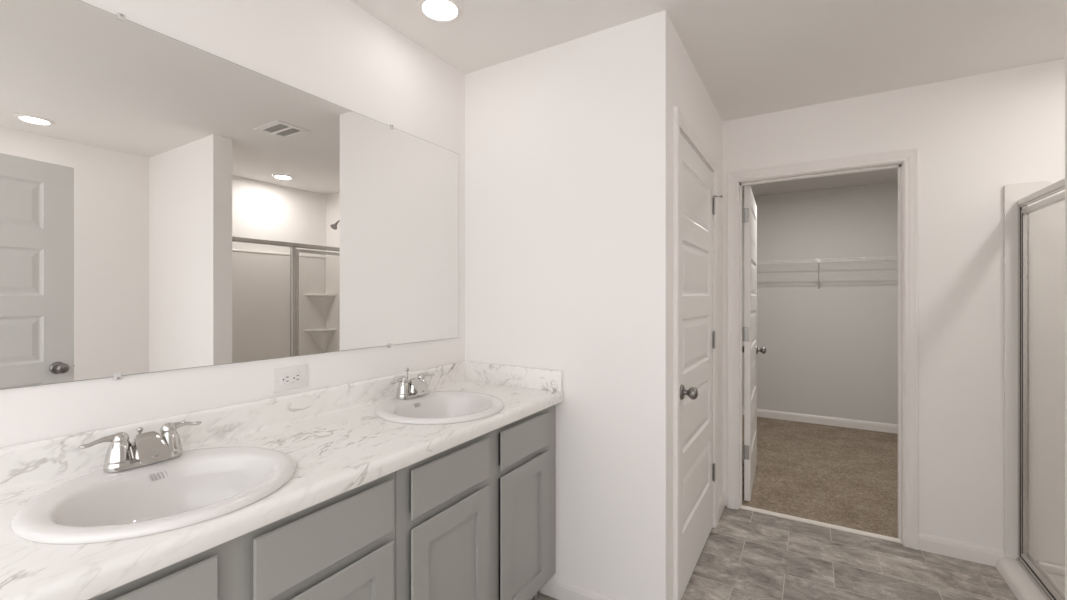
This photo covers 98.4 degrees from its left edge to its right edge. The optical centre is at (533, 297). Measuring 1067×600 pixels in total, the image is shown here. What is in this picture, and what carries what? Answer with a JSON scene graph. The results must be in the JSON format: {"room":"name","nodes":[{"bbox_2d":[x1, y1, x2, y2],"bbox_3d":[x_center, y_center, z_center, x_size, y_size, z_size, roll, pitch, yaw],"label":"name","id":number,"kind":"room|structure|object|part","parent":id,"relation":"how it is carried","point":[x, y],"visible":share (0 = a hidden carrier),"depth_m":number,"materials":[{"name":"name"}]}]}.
{"room":"bathroom","nodes":[
{"label":"bathroom","id":0,"kind":"room"},
{"bbox_2d":[0,0,464,447],"bbox_3d":[-0.662,0.104,1.894,0.120,2.440,3.695,0,0,31],"label":"wall","id":1,"kind":"structure","parent":0,"point":[337,52],"depth_m":1.55,"materials":[{"name":"white paint"}]},
{"bbox_2d":[0,0,458,389],"bbox_3d":[-0.841,-0.252,1.472,0.010,0.916,1.830,0,0,31],"label":"wall mirror","id":2,"kind":"object","parent":1,"relation":"attached to","point":[167,203],"visible":1,"depth_m":1.27,"materials":[{"name":"white mirror"}]},
{"bbox_2d":[272,365,307,392],"bbox_3d":[-0.806,0.269,1.531,0.008,0.077,0.120,0,0,31],"label":"wall outlet","id":3,"kind":"object","parent":1,"relation":"attached to","point":[294,377],"visible":1,"depth_m":1.52,"materials":[{"name":"white plastic"}]},
{"bbox_2d":[281,372,300,384],"bbox_3d":[-0.805,0.269,1.530,0.004,0.034,0.067,0,0,31],"label":"receptacle","id":4,"kind":"object","parent":3,"relation":"attached to","point":[287,378],"depth_m":1.53,"materials":[{"name":"white plastic"}]},
{"bbox_2d":[465,19,636,599],"bbox_3d":[0.066,0.104,2.127,0.885,2.440,0.115,0,0,31],"label":"wall","id":5,"kind":"structure","parent":0,"point":[551,132],"depth_m":2.00,"materials":[{"name":"white paint"}]},
{"bbox_2d":[540,576,617,599],"bbox_3d":[0.270,1.282,1.928,0.560,0.085,0.014,0,0,31],"label":"baseboard","id":6,"kind":"structure","parent":5,"relation":"attached to","point":[557,588],"depth_m":1.99,"materials":[{"name":"white wood"}]},
{"bbox_2d":[637,10,722,599],"bbox_3d":[0.808,0.104,2.387,0.115,2.440,1.329,0,0,31],"label":"wall","id":7,"kind":"structure","parent":0,"point":[667,77],"depth_m":1.83,"materials":[{"name":"white paint"}]},
{"bbox_2d":[674,106,717,599],"bbox_3d":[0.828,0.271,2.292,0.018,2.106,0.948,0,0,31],"label":"trim","id":8,"kind":"structure","parent":7,"relation":"attached to","point":[681,123],"depth_m":1.91,"materials":[{"name":"white wood"}]},
{"bbox_2d":[680,133,722,599],"bbox_3d":[0.841,0.300,2.298,0.104,2.028,0.840,0,0,31],"label":"door","id":9,"kind":"structure","parent":7,"relation":"in","point":[697,200],"depth_m":2.26,"materials":[{"name":"white wood"}]},
{"bbox_3d":[0.674,0.412,1.989,0.070,0.066,0.066,0,0,31],"label":"door knob","id":10,"kind":"part","parent":9,"relation":"part of","materials":[{"name":"grey metal"}]},
{"bbox_2d":[718,493,724,521],"bbox_3d":[1.139,1.282,2.809,0.014,0.085,0.265,0,0,31],"label":"baseboard","id":11,"kind":"structure","parent":7,"relation":"attached to","point":[721,503],"depth_m":2.81,"materials":[{"name":"white wood"}]},
{"bbox_2d":[350,0,1064,197],"bbox_3d":[1.380,-1.146,2.187,3.310,0.060,6.310,0,0,31],"label":"ceiling","id":12,"kind":"structure","parent":0,"point":[751,57],"depth_m":1.99,"materials":[{"name":"white paint"}]},
{"bbox_2d":[417,0,462,22],"bbox_3d":[-0.360,-1.111,1.776,0.176,0.008,0.176,0,0,31],"label":"recessed light","id":13,"kind":"object","parent":12,"relation":"in","point":[443,11],"visible":1,"depth_m":1.78,"materials":[{"name":"white plastic"}]},
{"bbox_2d":[536,415,1016,599],"bbox_3d":[1.380,1.343,2.187,3.310,0.062,6.310,0,0,31],"label":"floor","id":14,"kind":"structure","parent":0,"point":[748,555],"depth_m":2.52,"materials":[{"name":"grey tile"}]},
{"bbox_2d":[89,471,395,599],"bbox_3d":[-0.818,0.891,0.998,0.534,0.867,0.899,0,0,31],"label":"vanity cabinet","id":15,"kind":"object","parent":14,"relation":"on","point":[342,546],"visible":0.51,"depth_m":1.01,"materials":[{"name":"grey paint"}]},
{"bbox_3d":[-0.689,0.551,0.713,0.018,0.138,0.358,0,0,31],"label":"drawer","id":16,"kind":"part","parent":15,"relation":"part of","materials":[{"name":"grey paint"}]},
{"bbox_2d":[0,362,562,599],"bbox_3d":[-0.575,0.389,1.379,0.558,0.134,1.827,0,0,31],"label":"countertop","id":17,"kind":"structure","parent":15,"relation":"on","point":[335,438],"depth_m":1.15,"materials":[{"name":"white stone"}]},
{"bbox_2d":[10,446,295,544],"bbox_3d":[-0.777,0.482,0.997,0.469,0.175,0.469,0,0,31],"label":"sink","id":18,"kind":"object","parent":17,"relation":"in","point":[196,486],"visible":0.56,"depth_m":1.02,"materials":[{"name":"white ceramic"}]},
{"bbox_2d":[79,421,201,472],"bbox_3d":[-0.919,0.354,1.097,0.105,0.084,0.235,0,0,31],"label":"faucet","id":19,"kind":"object","parent":18,"relation":"on","point":[146,448],"visible":1,"depth_m":1.07,"materials":[{"name":"silver metal"}]},
{"bbox_3d":[-0.972,0.324,1.037,0.018,0.020,0.076,0,0,29],"label":"lever","id":20,"kind":"part","parent":19,"relation":"part of","materials":[{"name":"silver metal"}]},
{"bbox_3d":[-0.957,0.345,1.065,0.054,0.066,0.054,0,0,31],"label":"handle","id":21,"kind":"part","parent":19,"relation":"part of","materials":[{"name":"silver metal"}]},
{"bbox_3d":[-0.958,0.350,1.121,0.014,0.068,0.013,0,0,31],"label":"lift rod","id":22,"kind":"part","parent":19,"relation":"part of","materials":[{"name":"silver metal"}]},
{"bbox_3d":[-0.932,0.385,1.106,0.054,0.020,0.151,0,0,31],"label":"plate","id":23,"kind":"part","parent":19,"relation":"part of","materials":[{"name":"silver metal"}]},
{"bbox_3d":[-0.918,0.356,1.097,0.102,0.063,0.064,0,0,31],"label":"spout","id":24,"kind":"part","parent":19,"relation":"part of","materials":[{"name":"silver metal"}]},
{"bbox_3d":[-0.908,0.345,1.146,0.054,0.066,0.054,0,0,31],"label":"handle","id":25,"kind":"part","parent":19,"relation":"part of","materials":[{"name":"silver metal"}]},
{"bbox_3d":[-0.890,0.324,1.173,0.018,0.020,0.076,0,0,33],"label":"lever","id":26,"kind":"part","parent":19,"relation":"part of","materials":[{"name":"silver metal"}]},
{"bbox_2d":[375,391,503,424],"bbox_3d":[-0.344,0.482,1.716,0.469,0.175,0.469,0,0,31],"label":"sink","id":27,"kind":"object","parent":17,"relation":"in","point":[439,407],"visible":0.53,"depth_m":1.81,"materials":[{"name":"white ceramic"}]},
{"bbox_2d":[390,368,433,399],"bbox_3d":[-0.472,0.341,1.840,0.105,0.110,0.235,0,0,31],"label":"faucet","id":28,"kind":"object","parent":27,"relation":"on","point":[414,387],"visible":1,"depth_m":1.81,"materials":[{"name":"silver metal"}]},
{"bbox_3d":[-0.525,0.324,1.779,0.018,0.020,0.076,0,0,29],"label":"lever","id":29,"kind":"part","parent":28,"relation":"part of","materials":[{"name":"silver metal"}]},
{"bbox_3d":[-0.509,0.345,1.808,0.054,0.066,0.054,0,0,31],"label":"handle","id":30,"kind":"part","parent":28,"relation":"part of","materials":[{"name":"silver metal"}]},
{"bbox_3d":[-0.485,0.385,1.848,0.054,0.020,0.151,0,0,31],"label":"plate","id":31,"kind":"part","parent":28,"relation":"part of","materials":[{"name":"silver metal"}]},
{"bbox_3d":[-0.471,0.356,1.839,0.102,0.063,0.064,0,0,31],"label":"spout","id":32,"kind":"part","parent":28,"relation":"part of","materials":[{"name":"silver metal"}]},
{"bbox_3d":[-0.461,0.345,1.889,0.054,0.066,0.054,0,0,31],"label":"handle","id":33,"kind":"part","parent":28,"relation":"part of","materials":[{"name":"silver metal"}]},
{"bbox_3d":[-0.470,0.551,1.074,0.018,0.138,0.358,0,0,31],"label":"drawer","id":34,"kind":"part","parent":15,"relation":"part of","materials":[{"name":"grey paint"}]},
{"bbox_3d":[-0.470,0.917,1.074,0.018,0.541,0.358,0,0,31],"label":"door","id":35,"kind":"part","parent":15,"relation":"part of","materials":[{"name":"grey paint"}]},
{"bbox_2d":[396,405,555,599],"bbox_3d":[-0.348,0.891,1.774,0.534,0.867,0.913,0,0,31],"label":"vanity cabinet","id":36,"kind":"object","parent":14,"relation":"on","point":[476,517],"visible":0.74,"depth_m":1.55,"materials":[{"name":"grey paint"}]},
{"bbox_3d":[-0.251,0.917,1.436,0.018,0.541,0.360,0,0,31],"label":"door","id":37,"kind":"part","parent":36,"relation":"part of","materials":[{"name":"grey paint"}]},
{"bbox_3d":[-0.251,0.551,1.436,0.018,0.138,0.360,0,0,31],"label":"drawer","id":38,"kind":"part","parent":36,"relation":"part of","materials":[{"name":"grey paint"}]},
{"bbox_3d":[-0.030,0.551,1.800,0.018,0.138,0.350,0,0,31],"label":"drawer","id":39,"kind":"part","parent":36,"relation":"part of","materials":[{"name":"grey paint"}]},
{"bbox_3d":[-0.030,0.917,1.800,0.018,0.541,0.350,0,0,31],"label":"door","id":40,"kind":"part","parent":36,"relation":"part of","materials":[{"name":"grey paint"}]},
{"bbox_2d":[995,181,1064,599],"bbox_3d":[2.248,0.387,1.448,0.808,1.873,1.442,0,0,31],"label":"shower stall","id":41,"kind":"object","parent":14,"relation":"on","point":[1046,225],"visible":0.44,"depth_m":2.18,"materials":[{"name":"white"}]},
{"bbox_2d":[1016,178,1064,599],"bbox_3d":[1.981,0.399,1.609,0.042,1.734,1.409,0,0,31],"label":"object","id":42,"kind":"object","parent":41,"relation":"on","point":[1034,571],"visible":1,"depth_m":2.17,"materials":[{"name":"silver metal"}]},
{"bbox_3d":[1.981,-0.449,1.609,0.034,0.038,1.409,0,0,31],"label":"header rail","id":43,"kind":"part","parent":42,"relation":"part of","materials":[{"name":"silver metal"}]},
{"bbox_2d":[742,182,897,423],"bbox_3d":[2.867,0.104,4.904,3.040,2.440,0.120,0,0,31],"label":"wall","id":44,"kind":"structure","parent":0,"point":[832,351],"depth_m":4.74,"materials":[{"name":"white paint"}]},
{"bbox_2d":[742,407,897,433],"bbox_3d":[2.832,1.270,4.847,2.800,0.085,0.014,0,0,31],"label":"baseboard","id":45,"kind":"structure","parent":44,"relation":"attached to","point":[824,420],"depth_m":4.72,"materials":[{"name":"white wood"}]},
{"bbox_2d":[742,256,897,290],"bbox_3d":[2.753,-0.226,4.716,2.790,0.317,0.318,0,0,31],"label":"wire shelf","id":46,"kind":"object","parent":44,"relation":"attached to","point":[863,258],"visible":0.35,"depth_m":4.56,"materials":[{"name":"white metal"}]},
{"bbox_2d":[723,58,1064,549],"bbox_3d":[1.689,0.104,2.698,3.310,2.440,0.115,0,0,31],"label":"wall","id":47,"kind":"structure","parent":0,"point":[975,136],"depth_m":2.35,"materials":[{"name":"white paint"}]},
{"bbox_2d":[742,186,765,500],"bbox_3d":[1.564,0.296,3.308,0.174,2.025,0.806,0,0,29],"label":"closet door","id":48,"kind":"structure","parent":47,"relation":"in","point":[750,349],"depth_m":2.97,"materials":[{"name":"white wood"}]},
{"bbox_3d":[1.772,0.411,3.580,0.070,0.066,0.066,0,0,29],"label":"door knob","id":49,"kind":"part","parent":48,"relation":"part of","materials":[{"name":"grey metal"}]},
{"bbox_2d":[739,505,901,543],"bbox_3d":[1.641,1.317,2.692,0.806,0.014,0.022,0,0,31],"label":"trim","id":50,"kind":"structure","parent":47,"relation":"attached to","point":[804,520],"depth_m":2.67,"materials":[{"name":"white wood"}]},
{"bbox_2d":[727,147,918,549],"bbox_3d":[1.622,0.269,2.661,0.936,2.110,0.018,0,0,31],"label":"trim","id":51,"kind":"structure","parent":47,"relation":"attached to","point":[910,157],"depth_m":2.47,"materials":[{"name":"white wood"}]},
{"bbox_2d":[919,533,1004,566],"bbox_3d":[2.163,1.282,2.336,0.324,0.085,0.014,0,0,31],"label":"baseboard","id":52,"kind":"structure","parent":47,"relation":"attached to","point":[971,552],"depth_m":2.33,"materials":[{"name":"white wood"}]},
{"bbox_2d":[1065,0,1066,599],"bbox_3d":[1.747,0.104,0.836,1.037,2.440,0.120,0,0,31],"label":"wall","id":53,"kind":"structure","parent":0,"point":[1065,0],"depth_m":1.15,"materials":[{"name":"white paint"}]}
]}

